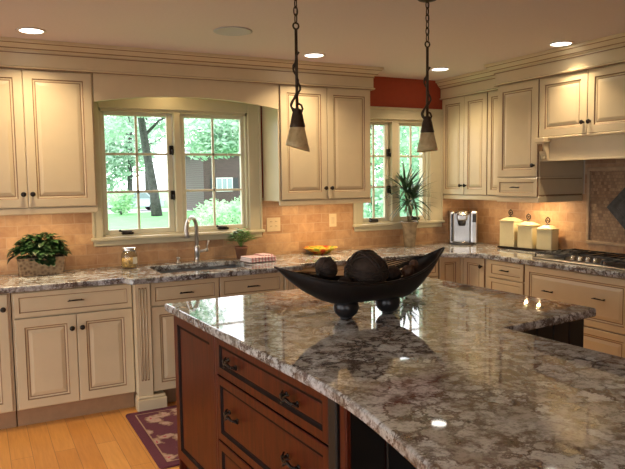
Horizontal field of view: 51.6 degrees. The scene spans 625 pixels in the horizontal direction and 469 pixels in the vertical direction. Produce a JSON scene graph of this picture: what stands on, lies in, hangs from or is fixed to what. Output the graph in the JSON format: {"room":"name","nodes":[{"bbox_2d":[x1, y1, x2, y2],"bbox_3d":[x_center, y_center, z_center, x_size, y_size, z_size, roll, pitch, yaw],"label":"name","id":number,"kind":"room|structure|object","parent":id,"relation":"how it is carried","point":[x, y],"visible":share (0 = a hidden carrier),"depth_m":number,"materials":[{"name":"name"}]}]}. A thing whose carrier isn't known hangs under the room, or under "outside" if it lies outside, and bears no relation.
{"room":"kitchen","nodes":[
{"label":"kitchen","id":0,"kind":"room"},
{"bbox_2d":[0,392,178,468],"bbox_3d":[0.303,1.464,1.715,7.050,0.120,7.750,-3,6,-27],"label":"floor","id":1,"kind":"structure","parent":0,"point":[102,440],"depth_m":3.83,"materials":[{"name":"brown wood"}]},
{"bbox_2d":[0,293,16,429],"bbox_3d":[-2.489,0.804,4.042,1.104,0.872,0.644,-3,6,-27],"label":"base cabinet","id":2,"kind":"object","parent":1,"relation":"on","point":[7,381],"visible":0.96,"depth_m":4.03,"materials":[{"name":"beige paint"}]},
{"bbox_2d":[0,242,624,293],"bbox_3d":[-0.080,0.326,3.890,5.286,0.040,3.066,-3,6,-27],"label":"countertop","id":3,"kind":"structure","parent":2,"relation":"on","point":[145,273],"depth_m":4.74,"materials":[{"name":"stone"}]},
{"bbox_2d":[7,232,71,276],"bbox_3d":[-1.887,0.133,4.478,0.423,0.286,0.242,-4,6,-29],"label":"planter","id":4,"kind":"object","parent":3,"relation":"on","point":[46,260],"visible":1,"depth_m":4.43,"materials":[{"name":"stone"}]},
{"bbox_2d":[121,247,137,267],"bbox_3d":[-1.351,0.169,4.770,0.118,0.153,0.118,-3,6,-27],"label":"glass jar","id":5,"kind":"object","parent":3,"relation":"on","point":[127,262],"visible":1,"depth_m":4.73,"materials":[{"name":"clear glass"}]},
{"bbox_2d":[184,215,209,261],"bbox_3d":[-0.917,0.037,4.993,0.102,0.371,0.304,1,5,25],"label":"kitchen faucet","id":6,"kind":"object","parent":3,"relation":"on","point":[197,250],"visible":1,"depth_m":5.05,"materials":[{"name":"metal"}]},
{"bbox_2d":[157,265,240,272],"bbox_3d":[-0.829,0.367,4.833,0.720,0.178,0.440,-3,6,-27],"label":"sink","id":7,"kind":"object","parent":3,"relation":"in","point":[230,266],"visible":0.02,"depth_m":5.04,"materials":[{"name":"metal"}]},
{"bbox_2d":[227,227,256,258],"bbox_3d":[-0.576,0.068,5.219,0.281,0.260,0.230,-3,6,-27],"label":"potted herb","id":8,"kind":"object","parent":3,"relation":"on","point":[241,250],"visible":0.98,"depth_m":5.21,"materials":[{"name":"plant"}]},
{"bbox_2d":[240,253,276,262],"bbox_3d":[-0.426,0.182,5.067,0.236,0.047,0.188,-4,6,-34],"label":"folded towel","id":9,"kind":"object","parent":3,"relation":"on","point":[259,257],"visible":1,"depth_m":5.02,"materials":[{"name":"pink fabric"}]},
{"bbox_2d":[303,245,337,254],"bbox_3d":[0.070,0.136,5.522,0.296,0.056,0.296,-3,6,-27],"label":"dish","id":10,"kind":"object","parent":3,"relation":"on","point":[319,249],"visible":1,"depth_m":5.47,"materials":[{"name":"ceramic"}]},
{"bbox_2d":[378,160,436,246],"bbox_3d":[0.883,-0.289,5.928,0.596,0.812,0.544,2,6,32],"label":"dracaena","id":11,"kind":"object","parent":3,"relation":"on","point":[409,227],"visible":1,"depth_m":5.92,"materials":[{"name":"leaf"},{"name":"glazed ceramic"}]},
{"bbox_2d":[449,210,476,244],"bbox_3d":[1.435,-0.068,6.171,0.255,0.315,0.293,0,5,9],"label":"coffee maker","id":12,"kind":"object","parent":3,"relation":"on","point":[462,224],"visible":1,"depth_m":6.12,"materials":[{"name":"metal"}]},
{"bbox_2d":[449,241,476,244],"bbox_3d":[1.435,0.076,6.183,0.250,0.026,0.293,0,5,9],"label":"drip tray","id":13,"kind":"object","parent":12,"relation":"on","point":[451,242],"depth_m":6.10,"materials":[{"name":"silver plastic"}]},
{"bbox_2d":[497,246,560,250],"bbox_3d":[1.862,0.122,5.583,0.146,0.024,0.540,-4,6,-36],"label":"tray","id":14,"kind":"object","parent":3,"relation":"on","point":[508,247],"visible":0.41,"depth_m":5.54,"materials":[{"name":"brown metal"}]},
{"bbox_2d":[499,209,522,246],"bbox_3d":[1.750,-0.058,5.717,0.120,0.334,0.160,-4,6,-36],"label":"canister","id":15,"kind":"object","parent":14,"relation":"on","point":[508,225],"visible":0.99,"depth_m":5.67,"materials":[{"name":"beige ceramic"}]},
{"bbox_2d":[517,213,540,248],"bbox_3d":[1.860,-0.032,5.571,0.118,0.304,0.156,-4,6,-36],"label":"canister","id":16,"kind":"object","parent":14,"relation":"on","point":[527,231],"visible":0.98,"depth_m":5.53,"materials":[{"name":"beige ceramic"}]},
{"bbox_2d":[536,217,559,249],"bbox_3d":[1.971,-0.009,5.423,0.115,0.281,0.152,-4,6,-36],"label":"canister","id":17,"kind":"object","parent":14,"relation":"on","point":[547,234],"visible":0.98,"depth_m":5.38,"materials":[{"name":"beige ceramic"}]},
{"bbox_2d":[532,248,624,270],"bbox_3d":[2.122,0.179,4.720,0.480,0.050,0.910,-3,6,-27],"label":"gas cooktop","id":18,"kind":"object","parent":3,"relation":"in","point":[584,257],"visible":1,"depth_m":4.77,"materials":[{"name":"metal"}]},
{"bbox_2d":[10,284,134,425],"bbox_3d":[-1.667,0.757,4.468,0.738,0.872,0.644,-3,6,-27],"label":"base cabinet","id":19,"kind":"object","parent":1,"relation":"on","point":[73,348],"visible":0.95,"depth_m":4.21,"materials":[{"name":"beige paint"}]},
{"bbox_2d":[126,405,178,468],"bbox_3d":[-0.591,1.204,4.118,1.000,0.012,0.920,-3,6,-27],"label":"kitchen rug","id":20,"kind":"object","parent":1,"relation":"on","point":[156,429],"visible":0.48,"depth_m":3.97,"materials":[{"name":"fabric"}]},
{"bbox_2d":[131,271,297,411],"bbox_3d":[-0.789,0.709,4.889,1.227,0.872,0.704,-3,6,-27],"label":"base cabinet","id":21,"kind":"object","parent":1,"relation":"on","point":[153,326],"visible":0.41,"depth_m":4.41,"materials":[{"name":"beige paint"}]},
{"bbox_2d":[298,265,344,288],"bbox_3d":[-0.002,0.660,5.331,0.600,0.872,0.644,-3,6,-27],"label":"base cabinet","id":22,"kind":"object","parent":1,"relation":"on","point":[340,268],"visible":0.02,"depth_m":5.08,"materials":[{"name":"beige paint"}]},
{"bbox_2d":[174,315,583,468],"bbox_3d":[0.626,0.876,2.708,1.678,0.872,2.570,-4,6,-31],"label":"kitchen island","id":23,"kind":"object","parent":1,"relation":"on","point":[235,410],"visible":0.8,"depth_m":2.61,"materials":[{"name":"brown wood"}]},
{"bbox_2d":[165,277,624,468],"bbox_3d":[0.608,0.430,2.563,1.865,0.040,2.800,-4,6,-31],"label":"island countertop","id":24,"kind":"structure","parent":23,"relation":"on","point":[451,378],"depth_m":2.16,"materials":[{"name":"stone"}]},
{"bbox_2d":[274,247,444,318],"bbox_3d":[0.245,0.231,2.985,0.916,0.294,0.265,-3,6,-27],"label":"bowl","id":25,"kind":"object","parent":24,"relation":"on","point":[345,296],"visible":0.87,"depth_m":2.89,"materials":[{"name":"wood"}]},
{"bbox_2d":[314,257,337,279],"bbox_3d":[0.061,0.151,2.894,0.108,0.106,0.108,-3,6,-27],"label":"decorative ball","id":26,"kind":"object","parent":25,"relation":"in","point":[325,267],"visible":0.97,"depth_m":2.86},
{"bbox_2d":[338,276,350,281],"bbox_3d":[0.143,0.223,2.897,0.071,0.070,0.070,-3,6,-27],"label":"decorative ball","id":27,"kind":"object","parent":25,"relation":"in","point":[343,279],"visible":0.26,"depth_m":2.88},
{"bbox_2d":[344,249,388,282],"bbox_3d":[0.248,0.172,2.982,0.209,0.209,0.208,-3,6,-27],"label":"decorative ball","id":28,"kind":"object","parent":25,"relation":"in","point":[364,266],"visible":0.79,"depth_m":2.91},
{"bbox_2d":[386,265,401,280],"bbox_3d":[0.377,0.190,3.074,0.094,0.091,0.093,-3,6,-27],"label":"decorative ball","id":29,"kind":"object","parent":25,"relation":"in","point":[395,273],"visible":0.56,"depth_m":3.04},
{"bbox_2d":[401,265,414,276],"bbox_3d":[0.453,0.174,3.067,0.062,0.063,0.062,-3,6,-27],"label":"decorative ball","id":30,"kind":"object","parent":25,"relation":"in","point":[407,270],"visible":0.91,"depth_m":3.05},
{"bbox_2d":[409,259,418,268],"bbox_3d":[0.489,0.143,3.123,0.046,0.045,0.046,-3,6,-27],"label":"decorative ball","id":31,"kind":"object","parent":25,"relation":"in","point":[414,263],"visible":0.84,"depth_m":3.11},
{"bbox_2d":[386,260,437,278],"bbox_3d":[0.611,0.625,5.648,0.780,0.872,0.644,-3,6,-27],"label":"base cabinet","id":32,"kind":"object","parent":1,"relation":"on","point":[434,273],"visible":0.02,"depth_m":5.52,"materials":[{"name":"beige paint"}]},
{"bbox_2d":[438,257,459,282],"bbox_3d":[1.055,0.597,5.898,0.238,0.872,0.610,-3,6,-27],"label":"base cabinet","id":33,"kind":"object","parent":1,"relation":"on","point":[448,268],"visible":0.13,"depth_m":5.60,"materials":[{"name":"beige paint"}]},
{"bbox_2d":[460,258,489,287],"bbox_3d":[1.633,0.608,5.677,0.644,0.872,0.354,-3,6,-27],"label":"base cabinet","id":34,"kind":"object","parent":1,"relation":"on","point":[473,271],"visible":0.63,"depth_m":5.50,"materials":[{"name":"beige paint"}]},
{"bbox_2d":[489,259,524,294],"bbox_3d":[1.806,0.634,5.345,0.644,0.872,0.394,-3,6,-27],"label":"base cabinet","id":35,"kind":"object","parent":1,"relation":"on","point":[504,276],"visible":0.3,"depth_m":5.17,"materials":[{"name":"beige paint"}]},
{"bbox_2d":[525,265,624,357],"bbox_3d":[2.112,0.680,4.759,0.644,0.872,0.930,-3,6,-27],"label":"base cabinet","id":36,"kind":"object","parent":1,"relation":"on","point":[604,332],"visible":0.38,"depth_m":4.47,"materials":[{"name":"beige paint"}]},
{"bbox_2d":[235,246,247,258],"bbox_3d":[-0.577,0.146,5.236,0.106,0.102,0.105,-3,6,-27],"label":"pot","id":37,"kind":"object","parent":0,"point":[240,250],"depth_m":5.20,"materials":[{"name":"ceramic"}]},
{"bbox_2d":[122,76,441,270],"bbox_3d":[-1.604,-0.080,4.896,7.050,2.467,0.150,-3,6,-27],"label":"wall","id":38,"kind":"structure","parent":0,"point":[389,91],"depth_m":5.98,"materials":[{"name":"red paint"}]},
{"bbox_2d":[0,68,97,214],"bbox_3d":[-1.953,-0.619,4.361,0.895,0.958,0.369,-3,6,-27],"label":"upper cabinet","id":39,"kind":"object","parent":38,"relation":"attached to","point":[48,153],"visible":1,"depth_m":4.29,"materials":[{"name":"beige paint"}]},
{"bbox_2d":[92,73,277,108],"bbox_3d":[-0.953,-1.055,4.860,1.380,0.202,0.312,-3,6,-27],"label":"trim","id":40,"kind":"structure","parent":39,"relation":"attached to","point":[105,86],"depth_m":4.68,"materials":[{"name":"beige paint"}]},
{"bbox_2d":[91,97,264,246],"bbox_3d":[-1.056,-0.562,5.102,1.384,1.233,0.185,-3,6,-27],"label":"window","id":41,"kind":"structure","parent":38,"relation":"in","point":[248,115],"depth_m":5.08,"materials":[{"name":"beige paint"}]},
{"bbox_2d":[0,37,383,90],"bbox_3d":[-1.291,-1.210,4.645,4.031,0.180,0.424,-3,6,-27],"label":"trim","id":42,"kind":"structure","parent":38,"relation":"attached to","point":[17,53],"depth_m":4.61,"materials":[{"name":"beige paint"}]},
{"bbox_2d":[0,198,468,274],"bbox_3d":[-0.789,-0.036,5.234,5.300,0.500,0.012,-3,6,-27],"label":"tiled wall","id":43,"kind":"structure","parent":38,"relation":"attached to","point":[301,226],"depth_m":5.32,"materials":[{"name":"tile"}]},
{"bbox_2d":[267,217,279,231],"bbox_3d":[-0.328,-0.084,5.459,0.124,0.116,0.008,-3,6,-27],"label":"wall outlet","id":44,"kind":"object","parent":43,"relation":"attached to","point":[273,224],"visible":1,"depth_m":5.46,"materials":[{"name":"beige plastic"}]},
{"bbox_2d":[329,214,336,226],"bbox_3d":[0.180,-0.126,5.721,0.074,0.116,0.010,-3,6,-27],"label":"light switch","id":45,"kind":"object","parent":43,"relation":"attached to","point":[332,217],"visible":1,"depth_m":5.72,"materials":[{"name":"beige plastic"}]},
{"bbox_2d":[262,84,370,205],"bbox_3d":[0.050,-0.735,5.398,0.855,0.958,0.369,-3,6,-27],"label":"upper cabinet","id":46,"kind":"object","parent":38,"relation":"attached to","point":[336,169],"visible":0.97,"depth_m":5.26,"materials":[{"name":"beige paint"}]},
{"bbox_2d":[353,106,444,231],"bbox_3d":[0.783,-0.614,6.059,1.021,1.123,0.185,-3,6,-27],"label":"window","id":47,"kind":"structure","parent":38,"relation":"in","point":[430,162],"depth_m":6.04,"materials":[{"name":"beige paint"}]},
{"bbox_2d":[435,32,624,99],"bbox_3d":[1.764,-1.277,4.939,0.265,0.180,2.719,-3,6,-27],"label":"trim","id":48,"kind":"structure","parent":38,"relation":"attached to","point":[608,50],"depth_m":4.86,"materials":[{"name":"beige paint"}]},
{"bbox_2d":[0,0,624,80],"bbox_3d":[0.236,-1.104,1.394,7.200,0.120,7.900,-3,6,-27],"label":"ceiling","id":49,"kind":"structure","parent":0,"point":[465,36],"depth_m":3.91,"materials":[{"name":"paint"}]},
{"bbox_2d":[16,27,45,34],"bbox_3d":[-1.697,-1.228,3.903,0.172,0.007,0.172,-3,6,-27],"label":"recessed light","id":50,"kind":"object","parent":49,"relation":"in","point":[26,30],"visible":1,"depth_m":3.89,"materials":[{"name":"white glass"}]},
{"bbox_2d":[213,26,251,35],"bbox_3d":[-0.491,-1.251,3.989,0.240,0.007,0.240,-3,6,-27],"label":"ceiling speaker","id":51,"kind":"object","parent":49,"relation":"attached to","point":[227,31],"visible":1,"depth_m":3.98,"materials":[{"name":"grey plastic"}]},
{"bbox_2d":[286,0,309,151],"bbox_3d":[-0.072,-0.771,2.905,0.116,0.793,0.116,-3,6,-27],"label":"pendant lamp","id":52,"kind":"object","parent":49,"relation":"hanging from","point":[297,138],"visible":1,"depth_m":2.90,"materials":[{"name":"metal"}]},
{"bbox_2d":[302,53,325,57],"bbox_3d":[0.011,-1.328,4.800,0.172,0.007,0.172,-3,6,-27],"label":"recessed light","id":53,"kind":"object","parent":49,"relation":"in","point":[308,55],"visible":1,"depth_m":4.80,"materials":[{"name":"white glass"}]},
{"bbox_2d":[417,0,437,151],"bbox_3d":[0.591,-0.827,3.326,0.116,0.801,0.116,-3,6,-27],"label":"pendant lamp","id":54,"kind":"object","parent":49,"relation":"hanging from","point":[427,141],"visible":1,"depth_m":3.32,"materials":[{"name":"metal"}]},
{"bbox_2d":[430,67,449,70],"bbox_3d":[1.083,-1.402,5.495,0.172,0.007,0.172,-3,6,-27],"label":"recessed light","id":55,"kind":"object","parent":49,"relation":"in","point":[439,68],"visible":1,"depth_m":5.50,"materials":[{"name":"white glass"}]},
{"bbox_2d":[548,41,573,46],"bbox_3d":[1.731,-1.326,4.505,0.172,0.007,0.172,-3,6,-27],"label":"recessed light","id":56,"kind":"object","parent":49,"relation":"in","point":[560,43],"visible":1,"depth_m":4.50,"materials":[{"name":"white glass"}]},
{"bbox_2d":[400,221,418,246],"bbox_3d":[0.897,-0.004,5.977,0.176,0.235,0.176,-3,6,-27],"label":"pot","id":57,"kind":"object","parent":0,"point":[409,228],"depth_m":5.93,"materials":[{"name":"beige ceramic"}]},
{"bbox_2d":[583,160,584,193],"bbox_3d":[3.344,-0.002,3.190,0.150,2.467,7.750,-3,6,-27],"label":"wall","id":58,"kind":"structure","parent":0,"point":[584,160],"depth_m":5.21,"materials":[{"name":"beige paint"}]},
{"bbox_2d":[442,90,497,200],"bbox_3d":[1.593,-0.799,5.901,0.374,0.958,0.920,-3,6,-27],"label":"upper cabinet","id":59,"kind":"object","parent":58,"relation":"attached to","point":[470,122],"visible":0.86,"depth_m":5.87,"materials":[{"name":"beige paint"}]},
{"bbox_2d":[497,78,583,202],"bbox_3d":[1.836,-0.747,5.252,0.544,0.958,0.450,-3,6,-27],"label":"upper cabinet","id":60,"kind":"object","parent":58,"relation":"attached to","point":[522,177],"visible":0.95,"depth_m":5.12,"materials":[{"name":"beige paint"}]},
{"bbox_2d":[469,158,624,257],"bbox_3d":[2.338,-0.279,4.926,0.012,0.950,3.388,-3,6,-27],"label":"tiled wall","id":61,"kind":"structure","parent":58,"relation":"attached to","point":[570,217],"depth_m":5.47,"materials":[{"name":"tile"}]},
{"bbox_2d":[586,166,624,246],"bbox_3d":[2.375,-0.204,4.828,0.020,0.607,0.780,-3,6,-27],"label":"tile medallion","id":62,"kind":"object","parent":61,"relation":"attached to","point":[605,205],"visible":1,"depth_m":5.02,"materials":[{"name":"tile"}]},
{"bbox_2d":[535,63,624,161],"bbox_3d":[2.133,-0.859,4.646,0.562,0.640,0.895,-3,6,-27],"label":"upper cabinet","id":63,"kind":"object","parent":58,"relation":"attached to","point":[582,113],"visible":0.99,"depth_m":4.58,"materials":[{"name":"beige paint"}]},
{"label":"outside","id":64,"kind":"structure","parent":0,"visible":0},
{"bbox_2d":[107,188,414,229],"bbox_3d":[-8.031,-1.596,46.575,140.000,0.200,200.000,-3,6,-27],"label":"ground","id":65,"kind":"structure","parent":64,"point":[116,221],"depth_m":37.01,"materials":[{"name":"plant"}]},
{"bbox_2d":[107,187,135,214],"bbox_3d":[-12.554,-2.185,42.462,2.056,1.924,1.805,-3,6,-27],"label":"shrub","id":66,"kind":"object","parent":65,"relation":"on","point":[123,206],"visible":0.91,"depth_m":42.21,"materials":[{"name":"green plant"}]},
{"bbox_2d":[104,116,159,190],"bbox_3d":[-16.137,-6.656,55.439,6.207,8.608,4.149,-3,6,-27],"label":"tree","id":67,"kind":"object","parent":65,"relation":"on","point":[113,161],"visible":0.52,"depth_m":54.93,"materials":[{"name":"green plant"}]},
{"bbox_2d":[105,116,187,194],"bbox_3d":[-16.534,-8.687,64.152,9.482,11.164,6.489,-3,6,-27],"label":"tree","id":68,"kind":"object","parent":65,"relation":"on","point":[160,126],"visible":0.08,"depth_m":63.69,"materials":[{"name":"green plant"}]},
{"bbox_2d":[104,116,229,215],"bbox_3d":[-7.678,-7.131,39.382,12.666,12.107,7.742,-3,6,-27],"label":"tree","id":69,"kind":"object","parent":65,"relation":"on","point":[155,204],"visible":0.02,"depth_m":39.81,"materials":[{"name":"green plant"}]},
{"bbox_2d":[163,145,239,211],"bbox_3d":[-4.079,-4.798,51.104,13.200,5.300,8.840,-3,6,-27],"label":"brick house","id":70,"kind":"structure","parent":65,"relation":"on","point":[198,172],"depth_m":45.68,"materials":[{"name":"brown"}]},
{"bbox_2d":[210,178,215,191],"bbox_3d":[-6.944,-3.473,45.158,0.380,0.950,0.050,-3,6,-27],"label":"shutter","id":71,"kind":"object","parent":70,"relation":"hanging from","point":[210,178],"depth_m":45.09,"materials":[{"name":"beige wood"}]},
{"bbox_2d":[233,178,237,188],"bbox_3d":[-5.454,-3.559,45.930,0.380,0.950,0.050,-3,6,-27],"label":"shutter","id":72,"kind":"object","parent":70,"relation":"hanging from","point":[235,180],"depth_m":45.88,"materials":[{"name":"white wood"}]},
{"bbox_2d":[184,118,238,160],"bbox_3d":[-1.971,-5.019,34.237,10.980,8.558,4.010,-4,6,-35],"label":"tree","id":73,"kind":"object","parent":65,"relation":"on","point":[224,135],"visible":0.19,"depth_m":32.50,"materials":[{"name":"green plant"}]},
{"bbox_2d":[192,196,240,222],"bbox_3d":[-4.233,-1.179,33.858,4.434,1.792,1.822,-3,6,-27],"label":"shrub","id":74,"kind":"object","parent":65,"relation":"on","point":[206,204],"visible":0.16,"depth_m":33.24,"materials":[{"name":"green plant"}]},
{"bbox_2d":[196,201,240,225],"bbox_3d":[-3.484,-0.715,29.231,3.524,1.603,1.726,-3,6,-27],"label":"shrub","id":75,"kind":"object","parent":65,"relation":"on","point":[221,220],"visible":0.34,"depth_m":28.71,"materials":[{"name":"green plant"}]},
{"bbox_2d":[364,125,418,217],"bbox_3d":[1.799,-0.756,13.445,2.457,4.010,1.981,-3,6,-27],"label":"shrub","id":76,"kind":"object","parent":65,"relation":"on","point":[378,194],"visible":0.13,"depth_m":13.22,"materials":[{"name":"green plant"}]},
{"bbox_2d":[368,125,418,217],"bbox_3d":[1.715,-2.141,18.245,6.369,5.449,3.035,-3,6,-27],"label":"tree","id":77,"kind":"object","parent":65,"relation":"on","point":[377,131],"visible":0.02,"depth_m":18.18,"materials":[{"name":"green plant"}]},
{"bbox_2d":[369,126,418,215],"bbox_3d":[2.476,-1.183,16.133,2.366,4.387,1.718,-3,6,-27],"label":"shrub","id":78,"kind":"object","parent":65,"relation":"on","point":[381,130],"visible":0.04,"depth_m":15.83,"materials":[{"name":"green plant"}]},
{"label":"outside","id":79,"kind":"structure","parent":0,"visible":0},
{"bbox_2d":[108,202,376,213],"bbox_3d":[-9.650,-1.948,49.660,60.000,0.020,5.000,-3,6,-27],"label":"road","id":80,"kind":"structure","parent":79,"point":[163,209],"depth_m":47.59,"materials":[{"name":"grey asphalt"}]},
{"bbox_2d":[107,193,164,211],"bbox_3d":[-13.137,-2.430,47.461,4.244,1.395,1.640,-3,6,-27],"label":"parked car","id":81,"kind":"object","parent":80,"relation":"on","point":[144,197],"visible":0.27,"depth_m":47.02,"materials":[{"name":"white paint"}]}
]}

